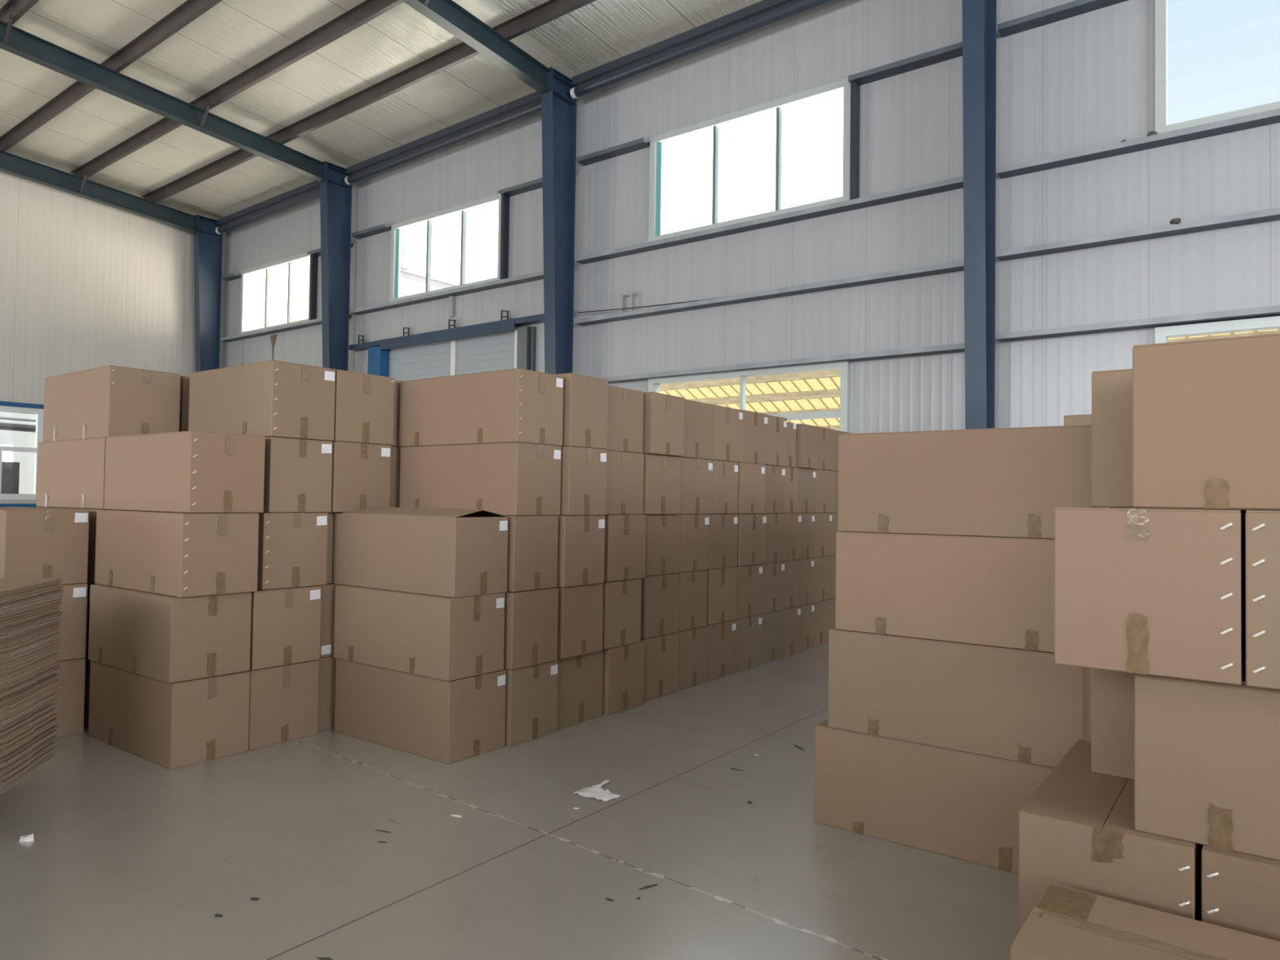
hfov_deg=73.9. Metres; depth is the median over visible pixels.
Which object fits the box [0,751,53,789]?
carton
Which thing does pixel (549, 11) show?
purlin
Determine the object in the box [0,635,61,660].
carton
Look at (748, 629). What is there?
carton
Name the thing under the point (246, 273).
window
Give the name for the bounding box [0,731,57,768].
carton
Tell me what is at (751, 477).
carton
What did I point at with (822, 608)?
carton
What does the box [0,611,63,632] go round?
carton
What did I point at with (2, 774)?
carton
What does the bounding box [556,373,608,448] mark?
carton
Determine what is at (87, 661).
carton
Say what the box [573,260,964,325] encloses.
beam
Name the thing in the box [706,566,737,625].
carton
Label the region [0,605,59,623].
carton
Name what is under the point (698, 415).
carton
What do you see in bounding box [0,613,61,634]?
carton
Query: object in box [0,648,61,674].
carton
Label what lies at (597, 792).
paper
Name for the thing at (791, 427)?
carton
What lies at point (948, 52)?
beam
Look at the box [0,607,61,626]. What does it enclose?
carton
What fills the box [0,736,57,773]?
carton
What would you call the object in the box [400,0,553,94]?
rafter
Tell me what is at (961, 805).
carton
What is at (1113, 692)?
carton
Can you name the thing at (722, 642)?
carton
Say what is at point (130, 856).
floor
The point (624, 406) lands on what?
carton
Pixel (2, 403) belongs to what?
trim
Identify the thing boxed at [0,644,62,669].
carton
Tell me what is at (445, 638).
carton
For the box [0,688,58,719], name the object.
carton
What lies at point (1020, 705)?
carton
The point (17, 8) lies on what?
purlin
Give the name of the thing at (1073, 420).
carton
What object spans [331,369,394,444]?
carton
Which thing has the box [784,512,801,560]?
carton
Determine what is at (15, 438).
wall
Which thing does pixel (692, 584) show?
carton
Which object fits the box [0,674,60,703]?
carton
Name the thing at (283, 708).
carton
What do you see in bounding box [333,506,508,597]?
carton
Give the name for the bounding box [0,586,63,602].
carton
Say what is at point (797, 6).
tube
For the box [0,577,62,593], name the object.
carton
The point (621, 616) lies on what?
carton
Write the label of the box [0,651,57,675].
carton
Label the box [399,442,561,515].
carton
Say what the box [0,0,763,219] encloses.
ceiling
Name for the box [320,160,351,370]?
steel column
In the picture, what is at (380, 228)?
beam
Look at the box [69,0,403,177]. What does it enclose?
purlin
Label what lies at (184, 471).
carton
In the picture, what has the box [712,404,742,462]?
carton
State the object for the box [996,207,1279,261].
beam
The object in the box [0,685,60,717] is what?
carton
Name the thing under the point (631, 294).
wall bracket
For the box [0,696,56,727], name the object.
carton
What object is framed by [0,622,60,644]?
carton
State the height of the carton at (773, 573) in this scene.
0.478 m
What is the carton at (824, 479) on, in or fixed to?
on the carton at (823, 521)
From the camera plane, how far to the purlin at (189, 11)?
13.00 m
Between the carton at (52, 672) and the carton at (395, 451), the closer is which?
the carton at (52, 672)
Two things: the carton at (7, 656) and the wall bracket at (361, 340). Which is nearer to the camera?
the carton at (7, 656)
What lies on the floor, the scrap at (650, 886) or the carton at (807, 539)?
the scrap at (650, 886)
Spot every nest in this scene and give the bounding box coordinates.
[1146,131,1158,136]
[1169,217,1181,224]
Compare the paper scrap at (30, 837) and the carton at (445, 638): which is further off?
the carton at (445, 638)
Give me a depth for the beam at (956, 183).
10.99 m
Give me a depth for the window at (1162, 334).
8.28 m
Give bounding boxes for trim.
[0,400,44,408]
[0,503,37,507]
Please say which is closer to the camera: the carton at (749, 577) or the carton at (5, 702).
the carton at (5, 702)
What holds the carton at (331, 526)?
on the carton at (328, 591)
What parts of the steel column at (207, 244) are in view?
cap plate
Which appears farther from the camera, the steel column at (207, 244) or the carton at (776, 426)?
the steel column at (207, 244)
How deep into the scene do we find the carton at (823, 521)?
9.30 m
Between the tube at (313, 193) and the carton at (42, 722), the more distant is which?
the tube at (313, 193)
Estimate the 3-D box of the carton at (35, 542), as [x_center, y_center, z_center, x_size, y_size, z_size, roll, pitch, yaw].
[-4.162,0.426,5.670,1.118,0.476,0.455,0,-2,37]
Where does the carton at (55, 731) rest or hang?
on the carton at (57, 731)
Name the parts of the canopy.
rail, rail, rail, rail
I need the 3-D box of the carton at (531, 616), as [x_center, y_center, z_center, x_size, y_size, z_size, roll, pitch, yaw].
[-1.110,0.953,5.801,1.103,0.476,0.424,0,-2,37]
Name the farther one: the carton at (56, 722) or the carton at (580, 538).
the carton at (580, 538)
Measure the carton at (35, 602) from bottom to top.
0.009 m
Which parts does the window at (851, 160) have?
sill, post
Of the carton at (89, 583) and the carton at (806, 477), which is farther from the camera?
the carton at (806, 477)
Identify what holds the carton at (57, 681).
on the carton at (57, 683)
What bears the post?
hanging from the rail
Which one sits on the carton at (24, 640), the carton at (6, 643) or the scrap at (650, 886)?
the carton at (6, 643)
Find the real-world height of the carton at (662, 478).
0.465 m
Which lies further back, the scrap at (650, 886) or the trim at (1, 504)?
the trim at (1, 504)
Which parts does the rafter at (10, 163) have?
plate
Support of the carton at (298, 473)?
on the carton at (292, 547)
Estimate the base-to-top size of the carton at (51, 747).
0.009 m
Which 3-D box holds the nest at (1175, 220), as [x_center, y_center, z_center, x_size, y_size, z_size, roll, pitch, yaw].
[5.286,-2.546,8.397,0.095,0.072,0.093,0,-2,37]
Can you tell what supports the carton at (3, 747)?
on the carton at (55, 718)
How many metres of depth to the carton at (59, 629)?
4.20 m
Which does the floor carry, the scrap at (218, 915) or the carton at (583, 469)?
the scrap at (218, 915)
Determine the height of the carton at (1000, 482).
0.469 m
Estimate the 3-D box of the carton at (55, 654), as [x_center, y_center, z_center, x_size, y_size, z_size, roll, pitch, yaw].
[-3.698,0.904,3.961,1.449,0.009,0.859,1,-1,-13]
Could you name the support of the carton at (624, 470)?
on the carton at (624, 534)
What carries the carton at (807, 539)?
on the carton at (806, 565)
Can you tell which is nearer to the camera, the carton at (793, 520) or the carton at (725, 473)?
the carton at (725, 473)
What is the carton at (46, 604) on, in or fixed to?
on the carton at (60, 602)
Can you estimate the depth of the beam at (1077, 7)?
9.16 m
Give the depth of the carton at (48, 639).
4.20 m
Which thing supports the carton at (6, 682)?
on the carton at (56, 661)
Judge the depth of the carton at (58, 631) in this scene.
4.19 m
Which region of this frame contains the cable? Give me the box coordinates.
[577,296,724,313]
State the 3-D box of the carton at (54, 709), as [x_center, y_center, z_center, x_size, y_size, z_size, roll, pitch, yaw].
[-3.701,1.196,3.937,1.450,0.009,0.859,1,-1,-13]
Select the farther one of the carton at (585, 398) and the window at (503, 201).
the window at (503, 201)
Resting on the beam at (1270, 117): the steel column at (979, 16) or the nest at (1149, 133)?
the nest at (1149, 133)
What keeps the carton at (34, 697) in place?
on the carton at (6, 713)
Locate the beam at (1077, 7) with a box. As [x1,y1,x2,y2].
[997,0,1128,37]
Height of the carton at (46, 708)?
0.009 m
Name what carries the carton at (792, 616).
on the floor
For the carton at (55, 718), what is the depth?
4.21 m
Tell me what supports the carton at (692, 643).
on the floor
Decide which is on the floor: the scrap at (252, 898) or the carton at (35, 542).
the scrap at (252, 898)
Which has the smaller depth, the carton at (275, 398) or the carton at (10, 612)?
the carton at (10, 612)
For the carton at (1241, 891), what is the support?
on the floor
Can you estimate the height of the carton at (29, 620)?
0.009 m
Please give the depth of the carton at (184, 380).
6.05 m
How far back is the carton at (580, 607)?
5.83 m
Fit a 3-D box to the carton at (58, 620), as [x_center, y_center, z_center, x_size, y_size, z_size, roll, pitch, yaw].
[-3.697,0.728,3.975,1.449,0.009,0.858,1,-1,-13]
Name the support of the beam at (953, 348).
attached to the wall at (1086, 80)
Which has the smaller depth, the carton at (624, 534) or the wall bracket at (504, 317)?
the carton at (624, 534)
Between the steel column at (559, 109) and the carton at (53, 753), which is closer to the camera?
the carton at (53, 753)
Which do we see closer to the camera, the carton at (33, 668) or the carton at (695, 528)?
the carton at (33, 668)
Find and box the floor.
[0,642,1018,959]
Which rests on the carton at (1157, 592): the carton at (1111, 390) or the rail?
the carton at (1111, 390)
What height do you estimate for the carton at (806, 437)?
0.452 m
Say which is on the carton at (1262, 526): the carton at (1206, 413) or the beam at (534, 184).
the carton at (1206, 413)
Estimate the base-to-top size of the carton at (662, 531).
0.477 m
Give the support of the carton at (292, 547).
on the carton at (286, 623)
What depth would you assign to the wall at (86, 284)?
17.61 m
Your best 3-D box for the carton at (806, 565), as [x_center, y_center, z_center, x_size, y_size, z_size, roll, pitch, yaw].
[1.314,1.068,9.272,1.103,0.478,0.354,0,-2,37]
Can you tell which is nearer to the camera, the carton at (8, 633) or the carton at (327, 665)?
the carton at (8, 633)
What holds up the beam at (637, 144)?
attached to the wall at (1086, 80)
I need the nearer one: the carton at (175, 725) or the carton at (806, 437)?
the carton at (175, 725)
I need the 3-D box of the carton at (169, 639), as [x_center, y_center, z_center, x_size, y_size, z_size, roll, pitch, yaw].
[-2.947,0.915,5.309,1.098,0.478,0.477,0,-2,37]
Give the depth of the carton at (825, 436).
9.34 m
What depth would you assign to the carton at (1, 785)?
4.12 m
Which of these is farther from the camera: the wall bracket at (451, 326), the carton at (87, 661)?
the wall bracket at (451, 326)
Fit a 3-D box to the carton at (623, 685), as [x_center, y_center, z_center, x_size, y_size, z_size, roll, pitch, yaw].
[-0.537,1.460,6.618,1.103,0.479,0.439,0,-2,37]
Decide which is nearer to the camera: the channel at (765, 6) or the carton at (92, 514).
the carton at (92, 514)
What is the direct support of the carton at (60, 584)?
on the carton at (59, 587)
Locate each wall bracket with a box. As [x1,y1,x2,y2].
[358,334,364,343]
[403,327,409,336]
[448,319,456,328]
[500,310,509,319]
[618,291,635,312]
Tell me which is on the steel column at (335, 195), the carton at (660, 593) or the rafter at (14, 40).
the rafter at (14, 40)
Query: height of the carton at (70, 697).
0.476 m
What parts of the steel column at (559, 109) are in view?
cap plate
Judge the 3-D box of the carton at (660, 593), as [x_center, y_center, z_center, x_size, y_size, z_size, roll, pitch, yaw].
[-0.261,0.994,7.067,1.103,0.477,0.474,0,-2,37]
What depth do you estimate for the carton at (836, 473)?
9.64 m
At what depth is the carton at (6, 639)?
4.18 m
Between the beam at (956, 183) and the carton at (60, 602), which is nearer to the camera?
the carton at (60, 602)
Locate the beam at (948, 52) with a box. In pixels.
[848,41,962,85]
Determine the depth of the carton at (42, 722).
4.20 m
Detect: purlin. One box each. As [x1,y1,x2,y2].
[0,0,39,25]
[0,0,222,151]
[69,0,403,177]
[141,0,595,202]
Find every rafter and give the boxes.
[0,13,326,184]
[0,150,199,235]
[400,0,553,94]
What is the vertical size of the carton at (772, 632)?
0.478 m
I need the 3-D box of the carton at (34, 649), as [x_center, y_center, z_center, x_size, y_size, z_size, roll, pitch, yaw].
[-3.710,0.833,3.994,1.450,0.009,0.859,1,-1,-13]
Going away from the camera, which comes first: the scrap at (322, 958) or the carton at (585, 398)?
the scrap at (322, 958)
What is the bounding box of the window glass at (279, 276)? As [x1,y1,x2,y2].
[248,259,309,330]
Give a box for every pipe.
[0,416,35,422]
[0,422,35,432]
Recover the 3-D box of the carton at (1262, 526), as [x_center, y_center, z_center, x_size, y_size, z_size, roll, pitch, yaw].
[2.101,0.327,2.542,0.454,0.466,1.058,0,-2,37]
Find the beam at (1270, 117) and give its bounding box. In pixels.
[996,108,1279,178]
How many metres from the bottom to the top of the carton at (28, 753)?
0.009 m
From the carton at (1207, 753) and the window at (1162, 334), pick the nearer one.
the carton at (1207, 753)
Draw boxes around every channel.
[217,180,319,226]
[346,91,541,175]
[571,0,795,87]
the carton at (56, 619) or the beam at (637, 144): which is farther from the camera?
the beam at (637, 144)
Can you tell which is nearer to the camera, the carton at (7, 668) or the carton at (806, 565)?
the carton at (7, 668)
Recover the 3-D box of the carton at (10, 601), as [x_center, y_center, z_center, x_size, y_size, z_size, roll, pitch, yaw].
[-3.712,0.562,4.000,1.450,0.009,0.860,1,-1,-13]
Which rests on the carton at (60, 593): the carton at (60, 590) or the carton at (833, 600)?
the carton at (60, 590)
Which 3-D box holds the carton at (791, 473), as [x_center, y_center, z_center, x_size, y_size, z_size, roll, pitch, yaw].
[1.099,0.104,8.960,1.103,0.464,0.304,0,-2,37]
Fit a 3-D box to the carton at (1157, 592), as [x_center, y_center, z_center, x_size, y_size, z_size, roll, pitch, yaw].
[1.728,0.328,2.819,0.455,0.466,1.058,0,-2,37]
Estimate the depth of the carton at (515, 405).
5.66 m
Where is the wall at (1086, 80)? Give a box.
[219,0,1279,433]
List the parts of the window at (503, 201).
post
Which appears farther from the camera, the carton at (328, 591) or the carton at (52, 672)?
the carton at (328, 591)
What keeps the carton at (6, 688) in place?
on the carton at (52, 669)
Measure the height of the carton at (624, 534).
0.477 m
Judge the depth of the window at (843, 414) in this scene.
10.98 m
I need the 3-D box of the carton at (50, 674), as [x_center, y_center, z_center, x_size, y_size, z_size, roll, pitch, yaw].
[-3.711,0.998,3.949,1.448,0.009,0.856,1,-1,-13]
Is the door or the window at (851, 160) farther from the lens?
the door
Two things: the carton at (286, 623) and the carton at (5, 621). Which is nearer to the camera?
the carton at (5, 621)
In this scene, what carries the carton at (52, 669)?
on the carton at (52, 672)
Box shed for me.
[400,266,460,297]
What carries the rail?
attached to the wall at (1086, 80)
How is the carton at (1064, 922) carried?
on the floor
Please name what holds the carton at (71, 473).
on the carton at (92, 514)
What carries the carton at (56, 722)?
on the carton at (3, 755)
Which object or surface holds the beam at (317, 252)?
attached to the wall at (1086, 80)
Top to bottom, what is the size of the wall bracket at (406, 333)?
0.194 m
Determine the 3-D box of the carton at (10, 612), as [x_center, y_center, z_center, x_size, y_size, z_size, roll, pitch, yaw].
[-3.700,0.614,3.989,1.450,0.009,0.860,1,-1,-13]
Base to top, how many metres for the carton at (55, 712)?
0.009 m
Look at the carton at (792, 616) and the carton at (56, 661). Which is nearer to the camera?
the carton at (56, 661)
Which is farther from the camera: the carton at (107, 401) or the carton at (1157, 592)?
the carton at (107, 401)
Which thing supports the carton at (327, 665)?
on the floor
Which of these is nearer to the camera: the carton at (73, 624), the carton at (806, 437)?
the carton at (73, 624)
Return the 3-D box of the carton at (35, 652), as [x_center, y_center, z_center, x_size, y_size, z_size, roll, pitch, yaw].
[-3.701,0.853,3.977,1.449,0.009,0.858,1,-1,-13]
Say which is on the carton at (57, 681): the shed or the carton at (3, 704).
the carton at (3, 704)
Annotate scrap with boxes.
[19,833,34,841]
[214,913,222,917]
[249,897,259,900]
[317,957,333,959]
[638,884,657,890]
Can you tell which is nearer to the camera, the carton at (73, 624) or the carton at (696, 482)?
the carton at (73, 624)
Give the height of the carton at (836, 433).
0.461 m
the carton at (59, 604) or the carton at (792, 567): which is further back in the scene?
the carton at (792, 567)
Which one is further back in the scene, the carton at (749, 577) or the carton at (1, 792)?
the carton at (749, 577)
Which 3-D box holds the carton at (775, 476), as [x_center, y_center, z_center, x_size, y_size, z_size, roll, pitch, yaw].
[0.871,0.094,8.638,1.103,0.464,0.470,0,-2,37]
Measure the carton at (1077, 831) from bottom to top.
0.608 m
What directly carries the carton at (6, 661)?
on the carton at (35, 652)
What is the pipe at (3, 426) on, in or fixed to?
attached to the wall at (15, 438)
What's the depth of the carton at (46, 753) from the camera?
4.20 m
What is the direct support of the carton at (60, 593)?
on the carton at (35, 602)
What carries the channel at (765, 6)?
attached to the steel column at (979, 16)
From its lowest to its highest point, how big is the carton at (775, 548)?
0.475 m
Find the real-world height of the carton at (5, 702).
0.009 m
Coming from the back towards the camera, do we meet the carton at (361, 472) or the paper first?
the carton at (361, 472)
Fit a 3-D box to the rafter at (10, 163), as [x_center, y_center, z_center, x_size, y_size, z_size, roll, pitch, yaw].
[-16.563,-6.381,10.043,0.402,1.130,22.460,0,-2,37]
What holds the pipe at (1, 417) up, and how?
attached to the wall at (15, 438)
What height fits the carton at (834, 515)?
0.476 m
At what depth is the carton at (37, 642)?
4.18 m
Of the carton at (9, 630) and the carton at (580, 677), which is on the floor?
the carton at (580, 677)
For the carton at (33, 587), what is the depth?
4.19 m
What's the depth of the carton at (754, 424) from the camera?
7.99 m
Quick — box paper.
[573,779,620,800]
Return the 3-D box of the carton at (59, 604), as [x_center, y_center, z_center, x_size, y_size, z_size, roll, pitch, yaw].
[-3.710,0.645,3.985,1.449,0.009,0.858,1,-1,-13]
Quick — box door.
[348,313,544,381]
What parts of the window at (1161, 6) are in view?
sill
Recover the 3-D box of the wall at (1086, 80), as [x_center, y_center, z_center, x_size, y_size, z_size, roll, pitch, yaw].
[2.905,-2.412,10.437,31.750,8.497,0.092,0,-2,37]
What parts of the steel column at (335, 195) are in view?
cap plate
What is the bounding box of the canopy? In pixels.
[659,328,1279,431]
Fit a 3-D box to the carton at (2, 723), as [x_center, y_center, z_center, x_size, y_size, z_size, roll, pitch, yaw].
[-3.706,1.123,3.945,1.450,0.009,0.859,1,-1,-14]
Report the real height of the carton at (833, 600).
0.477 m
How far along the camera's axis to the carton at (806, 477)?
8.94 m
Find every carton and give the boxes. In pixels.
[0,506,89,584]
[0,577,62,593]
[0,580,60,595]
[0,582,61,597]
[0,583,62,599]
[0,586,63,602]
[0,588,60,604]
[0,589,63,606]
[0,591,64,609]
[0,594,62,612]
[0,595,63,613]
[0,597,62,615]
[0,600,62,617]
[0,601,62,621]
[0,604,59,622]
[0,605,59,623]
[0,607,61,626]
[0,609,59,629]
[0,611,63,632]
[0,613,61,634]
[0,615,60,635]
[0,617,60,638]
[0,619,61,640]
[0,621,59,642]
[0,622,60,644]
[0,624,60,646]
[0,626,60,648]
[0,628,61,651]
[0,631,60,653]
[0,632,62,656]
[0,634,62,657]
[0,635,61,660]
[0,638,61,662]
[0,640,58,664]
[0,642,61,667]
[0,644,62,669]
[0,646,60,672]
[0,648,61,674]
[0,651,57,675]
[0,653,59,678]
[0,653,60,680]
[0,656,61,683]
[0,658,58,684]
[0,660,59,686]
[0,662,59,689]
[0,663,59,692]
[0,666,59,694]
[0,668,61,697]
[0,672,56,699]
[0,674,50,697]
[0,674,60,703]
[0,676,57,705]
[0,678,57,706]
[0,680,60,711]
[0,682,59,712]
[0,684,59,715]
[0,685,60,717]
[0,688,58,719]
[0,690,57,720]
[0,692,58,724]
[0,695,56,725]
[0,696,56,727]
[0,698,56,729]
[0,702,58,736]
[0,706,55,738]
[0,708,57,741]
[0,710,57,742]
[0,711,56,744]
[0,713,58,748]
[0,716,55,749]
[0,717,58,752]
[0,719,57,754]
[0,720,58,756]
[0,724,54,757]
[0,724,58,762]
[0,728,58,766]
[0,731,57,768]
[0,733,57,768]
[0,734,57,772]
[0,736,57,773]
[0,739,54,775]
[0,741,57,779]
[0,744,55,782]
[0,746,57,784]
[0,750,53,787]
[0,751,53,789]
[0,752,55,791]
[0,754,56,793]
[35,437,106,509]
[35,506,115,582]
[42,364,180,441]
[52,657,85,737]
[57,582,88,661]
[84,580,98,653]
[84,653,90,727]
[88,584,251,683]
[88,660,249,769]
[94,510,258,597]
[103,431,265,512]
[179,375,190,431]
[188,360,335,440]
[248,660,319,750]
[249,585,321,670]
[255,511,328,590]
[263,436,333,512]
[317,582,337,657]
[317,656,337,731]
[324,511,345,583]
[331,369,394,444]
[331,441,391,512]
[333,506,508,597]
[333,584,505,681]
[334,658,506,764]
[389,446,401,506]
[390,379,401,446]
[399,368,563,446]
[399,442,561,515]
[503,587,558,669]
[503,659,558,746]
[505,515,558,591]
[551,515,604,586]
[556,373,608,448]
[556,582,603,658]
[556,648,603,729]
[560,446,606,515]
[602,578,641,648]
[602,640,644,715]
[604,385,644,453]
[604,514,645,582]
[605,450,644,515]
[639,573,679,639]
[640,514,680,576]
[640,632,679,702]
[641,391,684,456]
[643,453,681,514]
[677,626,708,690]
[679,399,713,459]
[679,569,706,631]
[680,457,712,514]
[680,513,709,572]
[706,513,737,568]
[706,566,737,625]
[706,619,736,681]
[711,460,737,513]
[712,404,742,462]
[734,513,766,566]
[735,613,762,672]
[736,564,762,619]
[737,462,764,513]
[741,409,768,464]
[761,608,784,663]
[762,560,784,613]
[764,414,786,466]
[764,465,785,513]
[765,513,786,563]
[783,422,796,467]
[783,605,800,657]
[784,466,798,512]
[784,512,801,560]
[784,559,799,608]
[795,423,817,468]
[798,467,815,512]
[799,557,813,605]
[800,512,814,559]
[800,602,814,651]
[813,426,833,471]
[813,555,831,602]
[813,599,831,646]
[814,512,831,557]
[814,719,1054,874]
[815,469,835,512]
[827,627,1091,768]
[831,512,838,555]
[831,555,835,598]
[831,597,835,628]
[833,430,851,471]
[834,471,838,512]
[835,531,1054,653]
[837,424,1109,538]
[1009,882,1279,959]
[1017,739,1203,933]
[1053,507,1246,684]
[1063,413,1279,510]
[1091,368,1133,507]
[1091,668,1134,779]
[1132,333,1279,509]
[1134,659,1279,860]
[1201,844,1279,941]
[1245,510,1279,689]
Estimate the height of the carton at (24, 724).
0.009 m
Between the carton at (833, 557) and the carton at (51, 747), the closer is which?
the carton at (51, 747)
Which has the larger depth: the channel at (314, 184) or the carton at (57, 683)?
the channel at (314, 184)
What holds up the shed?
on the ground
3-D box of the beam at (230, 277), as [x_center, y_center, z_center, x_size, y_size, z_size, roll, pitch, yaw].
[-9.270,-4.630,19.355,0.580,0.070,0.195,0,-2,37]
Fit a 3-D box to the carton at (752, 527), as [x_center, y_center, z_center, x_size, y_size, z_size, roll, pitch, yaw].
[0.619,0.555,8.269,1.103,0.476,0.507,0,-2,37]
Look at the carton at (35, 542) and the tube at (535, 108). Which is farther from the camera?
the tube at (535, 108)
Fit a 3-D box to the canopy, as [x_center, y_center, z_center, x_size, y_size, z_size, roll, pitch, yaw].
[6.101,-0.600,16.294,22.400,5.482,6.200,0,-2,37]
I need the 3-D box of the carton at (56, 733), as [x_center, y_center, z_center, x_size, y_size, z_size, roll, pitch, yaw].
[-3.712,1.332,3.959,1.449,0.009,0.858,1,-1,-13]
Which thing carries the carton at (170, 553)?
on the carton at (169, 639)
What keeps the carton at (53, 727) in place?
on the carton
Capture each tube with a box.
[215,187,319,234]
[344,100,542,185]
[569,0,833,98]
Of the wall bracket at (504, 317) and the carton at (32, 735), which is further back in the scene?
the wall bracket at (504, 317)
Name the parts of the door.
panel, guide rail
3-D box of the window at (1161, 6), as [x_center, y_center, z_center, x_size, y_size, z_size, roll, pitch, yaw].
[6.489,-4.264,7.750,3.100,1.625,0.220,0,-2,37]
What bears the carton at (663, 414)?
on the carton at (662, 478)
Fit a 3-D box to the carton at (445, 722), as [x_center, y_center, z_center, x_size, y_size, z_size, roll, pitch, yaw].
[-1.424,1.421,5.461,1.125,0.476,0.459,0,-2,37]
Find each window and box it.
[0,405,44,500]
[240,249,317,333]
[389,194,509,302]
[644,78,860,242]
[648,360,849,432]
[1155,0,1279,133]
[1155,315,1279,343]
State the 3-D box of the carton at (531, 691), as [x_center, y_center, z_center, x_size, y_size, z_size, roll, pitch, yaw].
[-1.118,1.434,5.813,1.103,0.477,0.440,0,-2,37]
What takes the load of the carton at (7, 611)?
on the carton at (10, 612)
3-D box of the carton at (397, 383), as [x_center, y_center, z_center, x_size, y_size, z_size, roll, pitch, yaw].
[-2.095,-0.477,6.591,1.088,0.476,0.455,0,-2,37]
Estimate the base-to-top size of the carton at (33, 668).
0.009 m
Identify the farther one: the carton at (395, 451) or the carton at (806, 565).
the carton at (806, 565)
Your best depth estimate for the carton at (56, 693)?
4.18 m
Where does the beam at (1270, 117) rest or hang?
attached to the wall at (1086, 80)
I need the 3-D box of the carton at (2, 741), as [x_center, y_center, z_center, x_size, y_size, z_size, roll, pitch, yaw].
[-3.701,1.207,3.950,1.450,0.009,0.860,1,-1,-13]
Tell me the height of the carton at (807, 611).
0.477 m
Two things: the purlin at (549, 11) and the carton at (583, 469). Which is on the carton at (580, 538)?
the carton at (583, 469)
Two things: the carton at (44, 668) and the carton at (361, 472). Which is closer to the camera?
the carton at (44, 668)
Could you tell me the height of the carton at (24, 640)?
0.009 m
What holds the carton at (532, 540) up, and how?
on the carton at (531, 616)
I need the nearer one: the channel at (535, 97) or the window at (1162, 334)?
the window at (1162, 334)
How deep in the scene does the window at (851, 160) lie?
11.25 m
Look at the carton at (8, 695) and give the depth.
4.20 m
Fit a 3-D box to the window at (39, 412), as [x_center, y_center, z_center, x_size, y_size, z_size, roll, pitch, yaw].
[-12.674,-0.538,16.096,0.090,1.820,2.330,0,-2,37]
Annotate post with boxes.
[448,295,454,317]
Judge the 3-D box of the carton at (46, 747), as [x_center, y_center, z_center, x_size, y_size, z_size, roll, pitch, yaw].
[-3.697,1.373,3.950,1.450,0.009,0.859,1,-1,-13]
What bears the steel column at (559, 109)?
on the floor
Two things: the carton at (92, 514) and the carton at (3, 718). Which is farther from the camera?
the carton at (92, 514)
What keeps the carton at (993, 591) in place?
on the carton at (1020, 705)
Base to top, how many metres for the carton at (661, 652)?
0.478 m
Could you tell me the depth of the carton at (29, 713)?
4.16 m
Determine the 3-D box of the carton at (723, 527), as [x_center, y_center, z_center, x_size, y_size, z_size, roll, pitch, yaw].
[0.301,0.541,7.854,1.103,0.475,0.489,0,-2,37]
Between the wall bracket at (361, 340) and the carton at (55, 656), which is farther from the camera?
the wall bracket at (361, 340)
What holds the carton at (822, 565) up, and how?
on the carton at (822, 608)
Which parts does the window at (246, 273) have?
post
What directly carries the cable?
hanging from the wall bracket at (631, 294)
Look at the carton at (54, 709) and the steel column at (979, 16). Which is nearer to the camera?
the carton at (54, 709)
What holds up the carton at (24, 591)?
on the carton at (60, 584)
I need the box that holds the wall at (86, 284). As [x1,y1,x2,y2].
[0,151,195,503]
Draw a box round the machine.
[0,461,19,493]
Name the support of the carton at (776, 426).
on the carton at (775, 476)
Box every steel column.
[193,214,222,372]
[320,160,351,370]
[541,66,577,374]
[962,0,996,429]
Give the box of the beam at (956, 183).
[574,176,963,264]
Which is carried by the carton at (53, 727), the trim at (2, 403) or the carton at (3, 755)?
the carton at (3, 755)

